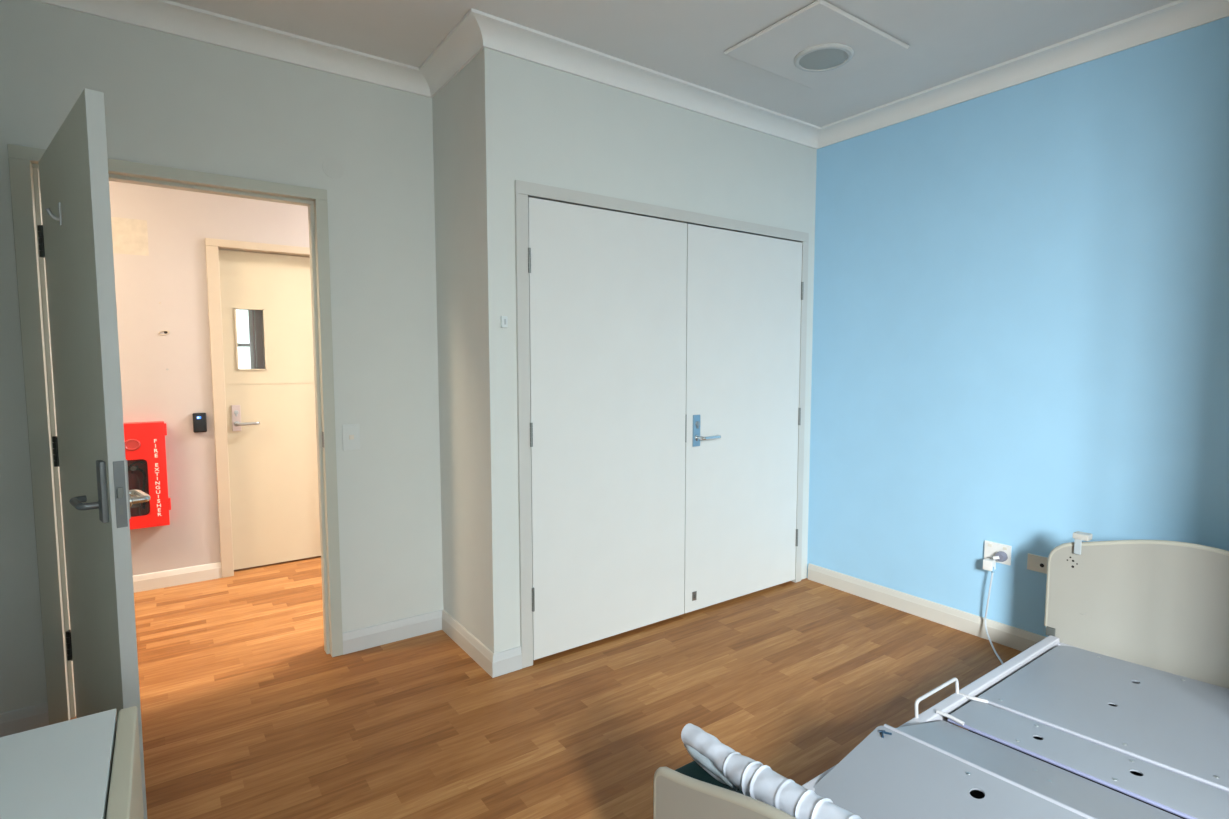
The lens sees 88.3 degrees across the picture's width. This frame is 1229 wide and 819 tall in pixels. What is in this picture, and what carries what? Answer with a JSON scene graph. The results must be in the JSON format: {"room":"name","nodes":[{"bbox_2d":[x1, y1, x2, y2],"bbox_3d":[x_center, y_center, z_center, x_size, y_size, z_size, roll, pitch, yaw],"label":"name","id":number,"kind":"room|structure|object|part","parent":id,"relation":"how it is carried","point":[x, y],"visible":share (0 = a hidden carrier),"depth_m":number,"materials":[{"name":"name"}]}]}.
{"room":"hospital interior","nodes":[
{"label":"hospital interior","id":0,"kind":"room"},
{"bbox_2d":[109,181,308,575],"bbox_3d":[-1.394,-0.350,4.705,7.000,2.680,0.120,-3,5,-35],"label":"wall","id":1,"kind":"structure","parent":0,"point":[173,274],"depth_m":3.78,"materials":[{"name":"paint"}]},
{"bbox_2d":[111,217,148,255],"bbox_3d":[-2.770,-0.983,3.597,0.194,0.201,0.002,-3,5,-35],"label":"wall panel","id":2,"kind":"object","parent":1,"relation":"attached to","point":[129,236],"depth_m":3.60,"materials":[{"name":"paint"}]},
{"bbox_2d":[123,421,170,529],"bbox_3d":[-2.745,0.379,3.655,0.288,0.606,0.104,-3,5,-35],"label":"fire extinguisher cabinet","id":3,"kind":"object","parent":1,"relation":"attached to","point":[144,441],"visible":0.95,"depth_m":3.66,"materials":[{"name":"red plastic"}]},
{"bbox_3d":[-2.734,0.200,3.589,0.080,0.068,0.007,-3,5,-35],"label":"finger pull","id":4,"kind":"part","parent":3,"relation":"part of","materials":[{"name":"red plastic"}]},
{"bbox_2d":[128,461,145,516],"bbox_3d":[-2.764,0.484,3.657,0.105,0.372,0.074,-3,5,-35],"label":"fire extinguisher","id":5,"kind":"object","parent":3,"relation":"in","point":[134,484],"visible":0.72,"depth_m":3.63,"materials":[{"name":"black metal"}]},
{"bbox_2d":[159,330,169,334],"bbox_3d":[-2.647,-0.451,3.723,0.054,0.029,0.006,-3,5,-35],"label":"hook","id":6,"kind":"object","parent":1,"relation":"attached to","point":[165,331],"visible":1,"depth_m":3.72,"materials":[{"name":"paint"}]},
{"bbox_2d":[133,562,221,592],"bbox_3d":[-3.330,1.051,3.341,2.142,0.098,0.015,-3,5,-35],"label":"baseboard","id":7,"kind":"structure","parent":1,"relation":"attached to","point":[168,578],"depth_m":3.82,"materials":[{"name":"paint"}]},
{"bbox_2d":[192,413,206,432],"bbox_3d":[-2.516,0.079,3.843,0.069,0.118,0.028,-3,5,-35],"label":"card reader","id":8,"kind":"object","parent":1,"relation":"attached to","point":[199,419],"visible":1,"depth_m":3.83,"materials":[{"name":"black plastic"}]},
{"bbox_2d":[205,238,309,577],"bbox_3d":[-2.088,-0.015,4.224,0.998,2.088,0.145,-3,5,-35],"label":"door frame","id":9,"kind":"structure","parent":1,"relation":"attached to","point":[212,245],"depth_m":3.90,"materials":[{"name":"paint"}]},
{"bbox_2d":[218,249,320,569],"bbox_3d":[-2.094,0.003,4.232,0.862,2.027,0.110,-3,5,-35],"label":"door","id":10,"kind":"structure","parent":1,"relation":"in","point":[271,413],"depth_m":4.14,"materials":[{"name":"beige paint"}]},
{"bbox_3d":[-2.400,0.055,4.022,0.049,0.166,0.009,-3,5,-35],"label":"handle plate","id":11,"kind":"part","parent":10,"relation":"part of","materials":[{"name":"metal"}]},
{"bbox_3d":[-2.337,0.090,4.032,0.145,0.034,0.058,-3,5,-35],"label":"lever","id":12,"kind":"part","parent":10,"relation":"part of","materials":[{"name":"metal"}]},
{"bbox_2d":[0,0,442,712],"bbox_3d":[-0.498,-0.254,3.454,7.000,2.680,0.130,-3,5,-35],"label":"wall","id":13,"kind":"structure","parent":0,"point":[173,101],"depth_m":2.73,"materials":[{"name":"paint"}]},
{"bbox_2d":[0,702,48,736],"bbox_3d":[-2.172,1.133,2.270,0.218,0.098,0.015,-3,5,-35],"label":"baseboard","id":14,"kind":"structure","parent":13,"relation":"attached to","point":[35,716],"depth_m":2.29,"materials":[{"name":"paint"}]},
{"bbox_2d":[37,88,150,818],"bbox_3d":[-1.648,0.172,2.011,0.170,2.028,0.927,-4,6,-44],"label":"door","id":15,"kind":"structure","parent":13,"relation":"in","point":[75,234],"depth_m":1.80,"materials":[{"name":"grey paint"}]},
{"bbox_3d":[-1.450,0.256,1.728,0.157,0.034,0.056,3,5,33],"label":"lever","id":16,"kind":"part","parent":15,"relation":"part of","materials":[{"name":"metal"}]},
{"bbox_3d":[-1.385,0.221,1.713,0.049,0.166,0.014,4,6,42],"label":"handle plate","id":17,"kind":"part","parent":15,"relation":"part of","materials":[{"name":"metal"}]},
{"bbox_3d":[-1.351,0.218,1.749,0.049,0.166,0.009,4,6,42],"label":"handle plate","id":18,"kind":"part","parent":15,"relation":"part of","materials":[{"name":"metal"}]},
{"bbox_3d":[-1.368,0.249,1.818,0.056,0.034,0.157,-4,6,-38],"label":"lever","id":19,"kind":"part","parent":15,"relation":"part of","materials":[{"name":"silver metal"}]},
{"bbox_2d":[7,144,342,724],"bbox_3d":[-1.712,0.105,2.611,1.018,2.094,0.160,-3,5,-35],"label":"door frame","id":20,"kind":"structure","parent":13,"relation":"attached to","point":[23,160],"depth_m":2.34,"materials":[{"name":"paint"}]},
{"bbox_3d":[-1.305,0.135,2.837,0.004,0.070,0.036,-3,5,-35],"label":"strike plate","id":21,"kind":"part","parent":20,"relation":"part of","materials":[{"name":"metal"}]},
{"bbox_2d":[33,0,431,97],"bbox_3d":[-1.541,-1.481,2.476,1.720,0.082,0.092,-3,5,-35],"label":"crown molding","id":22,"kind":"structure","parent":13,"relation":"attached to","point":[166,16],"depth_m":2.54,"materials":[{"name":"paint"}]},
{"bbox_2d":[342,424,359,450],"bbox_3d":[-1.201,0.126,2.891,0.075,0.118,0.013,-3,5,-35],"label":"light switch","id":23,"kind":"object","parent":13,"relation":"attached to","point":[350,433],"visible":1,"depth_m":2.89,"materials":[{"name":"plastic"}]},
{"bbox_2d":[342,609,442,654],"bbox_3d":[-1.058,1.071,3.064,0.484,0.098,0.015,-3,5,-35],"label":"baseboard","id":24,"kind":"structure","parent":13,"relation":"attached to","point":[397,630],"depth_m":3.05,"materials":[{"name":"paint"}]},
{"bbox_2d":[252,310,263,368],"bbox_3d":[-2.752,-0.376,5.057,3.400,2.680,2.033,-3,5,-35],"label":"wall","id":25,"kind":"structure","parent":0,"point":[258,313],"depth_m":5.80,"materials":[{"name":"grey paint"}]},
{"bbox_2d":[238,310,257,368],"bbox_3d":[-3.934,-0.706,5.318,1.610,1.500,0.086,-3,5,-35],"label":"window","id":26,"kind":"structure","parent":25,"relation":"in","point":[250,344],"depth_m":5.74,"materials":[{"name":"glass"}]},
{"bbox_2d":[432,58,483,643],"bbox_3d":[-0.681,-0.214,2.937,0.100,2.680,0.500,-3,5,-35],"label":"wall","id":27,"kind":"structure","parent":0,"point":[453,106],"depth_m":2.88,"materials":[{"name":"paint"}]},
{"bbox_2d":[419,9,483,97],"bbox_3d":[-0.704,-1.500,2.704,0.092,0.082,0.692,-3,5,-35],"label":"crown molding","id":28,"kind":"structure","parent":27,"relation":"attached to","point":[464,42],"depth_m":2.68,"materials":[{"name":"paint"}]},
{"bbox_2d":[442,609,493,677],"bbox_3d":[-0.693,1.079,2.956,0.015,0.098,0.615,-3,5,-35],"label":"baseboard","id":29,"kind":"structure","parent":27,"relation":"attached to","point":[461,636],"depth_m":2.92,"materials":[{"name":"paint"}]},
{"bbox_2d":[70,556,1021,818],"bbox_3d":[-0.168,1.177,3.103,7.200,0.120,9.000,-3,5,-35],"label":"floor","id":30,"kind":"structure","parent":0,"point":[246,713],"depth_m":2.51,"materials":[{"name":"wood"}]},
{"bbox_2d":[0,706,143,818],"bbox_3d":[-0.842,0.940,0.710,0.557,0.720,0.850,-3,5,-35],"label":"cabinet","id":31,"kind":"object","parent":30,"relation":"on","point":[86,767],"visible":1,"depth_m":0.99,"materials":[{"name":"beige laminate"}]},
{"bbox_3d":[-0.648,0.679,0.829,0.027,0.213,0.846,-3,5,-35],"label":"drawer","id":32,"kind":"part","parent":31,"relation":"part of","materials":[{"name":"beige laminate"}]},
{"bbox_2d":[653,540,1228,818],"bbox_3d":[1.232,0.877,1.682,2.150,0.692,0.940,-3,5,-35],"label":"hospital bed","id":33,"kind":"object","parent":30,"relation":"on","point":[1121,711],"visible":0.98,"depth_m":1.98,"materials":[{"name":"metal"}]},
{"bbox_2d":[675,761,743,794],"bbox_3d":[0.444,0.962,1.138,0.172,0.192,0.928,-3,5,-35],"label":"mat","id":34,"kind":"object","parent":33,"relation":"on","point":[692,769],"visible":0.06,"depth_m":1.46,"materials":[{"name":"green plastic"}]},
{"bbox_2d":[681,723,860,818],"bbox_3d":[0.442,0.802,1.160,0.078,0.124,0.939,-3,5,-35],"label":"hose","id":35,"kind":"object","parent":34,"relation":"on","point":[756,780],"visible":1,"depth_m":1.33,"materials":[{"name":"white plastic"}]},
{"bbox_3d":[0.366,0.952,1.068,0.022,0.439,0.917,-3,5,-35],"label":"footboard","id":36,"kind":"part","parent":33,"relation":"part of","materials":[{"name":"plastic"}]},
{"bbox_3d":[0.366,0.946,1.068,0.023,0.451,0.940,-3,5,-35],"label":"edge moulding","id":37,"kind":"part","parent":33,"relation":"part of","materials":[{"name":"beige plastic"}]},
{"bbox_3d":[0.982,1.026,2.033,2.090,0.072,0.038,-3,5,-35],"label":"rail","id":38,"kind":"part","parent":33,"relation":"part of","materials":[{"name":"metal"}]},
{"bbox_3d":[0.788,1.017,1.380,0.595,0.170,0.823,-3,5,-35],"label":"leg panel","id":39,"kind":"part","parent":33,"relation":"part of","materials":[{"name":"metal"}]},
{"bbox_3d":[1.171,0.979,1.634,0.295,0.119,0.795,-3,5,-35],"label":"thigh panel","id":40,"kind":"part","parent":33,"relation":"part of","materials":[{"name":"metal"}]},
{"bbox_2d":[1073,531,1092,554],"bbox_3d":[1.892,0.542,2.564,0.050,0.085,0.055,-3,5,-35],"label":"clip","id":41,"kind":"object","parent":33,"relation":"attached to","point":[1078,536],"visible":1,"depth_m":2.55,"materials":[{"name":"plastic"}]},
{"bbox_3d":[1.386,1.001,1.790,0.187,0.044,0.795,-3,5,-35],"label":"seat panel","id":42,"kind":"part","parent":33,"relation":"part of","materials":[{"name":"metal"}]},
{"bbox_3d":[1.769,0.980,2.063,0.710,0.044,0.795,-3,5,-35],"label":"backrest panel","id":43,"kind":"part","parent":33,"relation":"part of","materials":[{"name":"metal"}]},
{"bbox_3d":[2.097,0.713,2.290,0.023,0.461,0.940,-3,5,-35],"label":"edge moulding","id":44,"kind":"part","parent":33,"relation":"part of","materials":[{"name":"beige plastic"}]},
{"bbox_3d":[2.097,0.764,2.294,0.022,0.539,0.917,-3,5,-35],"label":"headboard","id":45,"kind":"part","parent":33,"relation":"part of","materials":[{"name":"plastic"}]},
{"bbox_2d":[474,47,816,652],"bbox_3d":[0.311,-0.241,3.276,2.110,2.680,0.100,-3,5,-35],"label":"wall","id":46,"kind":"structure","parent":0,"point":[535,123],"depth_m":2.77,"materials":[{"name":"paint"}]},
{"bbox_2d":[501,316,507,327],"bbox_3d":[-0.460,-0.366,2.644,0.029,0.047,0.013,-3,5,-35],"label":"wall sensor","id":47,"kind":"object","parent":46,"relation":"attached to","point":[504,319],"visible":1,"depth_m":2.64,"materials":[{"name":"plastic"}]},
{"bbox_2d":[492,646,521,677],"bbox_3d":[-0.468,1.095,2.749,0.140,0.098,0.015,-3,5,-35],"label":"baseboard","id":48,"kind":"structure","parent":46,"relation":"attached to","point":[510,660],"depth_m":2.74,"materials":[{"name":"paint"}]},
{"bbox_2d":[528,197,686,659],"bbox_3d":[-0.008,0.091,3.011,0.902,2.019,0.048,-3,5,-35],"label":"door","id":49,"kind":"structure","parent":46,"relation":"in","point":[608,289],"depth_m":2.97,"materials":[{"name":"paint"}]},
{"bbox_2d":[471,8,820,148],"bbox_3d":[0.329,-1.529,3.072,2.202,0.082,0.092,-3,5,-35],"label":"crown molding","id":50,"kind":"structure","parent":46,"relation":"attached to","point":[501,35],"depth_m":2.90,"materials":[{"name":"paint"}]},
{"bbox_2d":[514,180,808,667],"bbox_3d":[0.341,0.047,3.301,1.910,2.100,0.100,-3,5,-35],"label":"door frame","id":51,"kind":"structure","parent":46,"relation":"attached to","point":[523,190],"depth_m":2.78,"materials":[{"name":"paint"}]},
{"bbox_2d":[684,224,803,612],"bbox_3d":[0.745,0.051,3.516,0.912,2.019,0.100,-3,5,-35],"label":"door","id":52,"kind":"structure","parent":46,"relation":"in","point":[744,295],"depth_m":3.50,"materials":[{"name":"paint"}]},
{"bbox_3d":[0.426,0.993,3.373,0.031,0.050,0.004,-3,5,-35],"label":"catch plate","id":53,"kind":"part","parent":52,"relation":"part of","materials":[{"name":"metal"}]},
{"bbox_3d":[0.428,0.110,3.305,0.049,0.166,0.009,-3,5,-35],"label":"handle plate","id":54,"kind":"part","parent":52,"relation":"part of","materials":[{"name":"metal"}]},
{"bbox_3d":[0.495,0.145,3.318,0.155,0.034,0.058,-3,5,-35],"label":"lever","id":55,"kind":"part","parent":52,"relation":"part of","materials":[{"name":"silver metal"}]},
{"bbox_2d":[169,0,1176,126],"bbox_3d":[-0.170,-1.615,2.888,7.200,0.120,9.000,-3,5,-35],"label":"ceiling","id":56,"kind":"structure","parent":0,"point":[686,40],"depth_m":2.54,"materials":[{"name":"paint"}]},
{"bbox_2d":[724,0,909,88],"bbox_3d":[0.860,-1.535,2.705,0.613,0.014,0.500,-3,5,-35],"label":"ceiling panel","id":57,"kind":"object","parent":56,"relation":"attached to","point":[774,49],"visible":0.98,"depth_m":2.63,"materials":[{"name":"paint"}]},
{"bbox_2d":[794,43,853,71],"bbox_3d":[0.908,-1.526,2.756,0.248,0.012,0.248,-3,5,-35],"label":"ceiling light","id":58,"kind":"object","parent":57,"relation":"attached to","point":[828,56],"visible":1,"depth_m":2.74,"materials":[{"name":"white plastic"}]},
{"bbox_2d":[799,49,847,69],"bbox_3d":[0.908,-1.526,2.756,0.200,0.010,0.200,-3,5,-35],"label":"diffuser","id":59,"kind":"object","parent":58,"relation":"attached to","point":[812,59],"depth_m":2.75,"materials":[{"name":"white plastic"}]},
{"bbox_2d":[807,16,1228,636],"bbox_3d":[2.294,-0.177,2.422,0.120,2.680,4.800,-3,5,-35],"label":"wall","id":60,"kind":"structure","parent":0,"point":[1020,339],"depth_m":2.90,"materials":[{"name":"blue paint"}]},
{"bbox_2d":[808,563,1045,651],"bbox_3d":[1.954,1.083,2.881,0.015,0.098,2.584,-3,5,-35],"label":"baseboard","id":61,"kind":"structure","parent":60,"relation":"attached to","point":[1007,635],"depth_m":3.31,"materials":[{"name":"paint"}]},
{"bbox_2d":[984,540,1011,564],"bbox_3d":[1.829,0.684,3.026,0.014,0.094,0.118,-3,5,-35],"label":"power outlet","id":62,"kind":"object","parent":60,"relation":"attached to","point":[991,548],"visible":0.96,"depth_m":3.02,"materials":[{"name":"white plastic"}]},
{"bbox_2d":[983,558,1002,663],"bbox_3d":[1.726,0.942,2.731,0.068,0.402,0.704,1,4,11],"label":"power cord","id":63,"kind":"object","parent":62,"relation":"attached to","point":[989,564],"visible":0.81,"depth_m":3.02,"materials":[{"name":"white plastic"}]},
{"bbox_2d":[993,551,1007,561],"bbox_3d":[1.819,0.697,2.992,0.048,0.048,0.049,-3,5,-35],"label":"plug","id":64,"kind":"object","parent":62,"relation":"attached to","point":[1001,556],"visible":1,"depth_m":2.98,"materials":[{"name":"grey plastic"}]},
{"bbox_2d":[817,0,1228,148],"bbox_3d":[1.916,-1.499,2.666,0.092,0.082,2.600,-3,5,-35],"label":"crown molding","id":65,"kind":"structure","parent":60,"relation":"attached to","point":[1178,16],"depth_m":2.76,"materials":[{"name":"paint"}]},
{"bbox_2d":[1027,553,1047,573],"bbox_3d":[1.941,0.704,2.870,0.014,0.075,0.126,-3,5,-35],"label":"wall socket","id":66,"kind":"object","parent":60,"relation":"attached to","point":[1037,563],"visible":0.73,"depth_m":2.88,"materials":[{"name":"plastic"}]}
]}

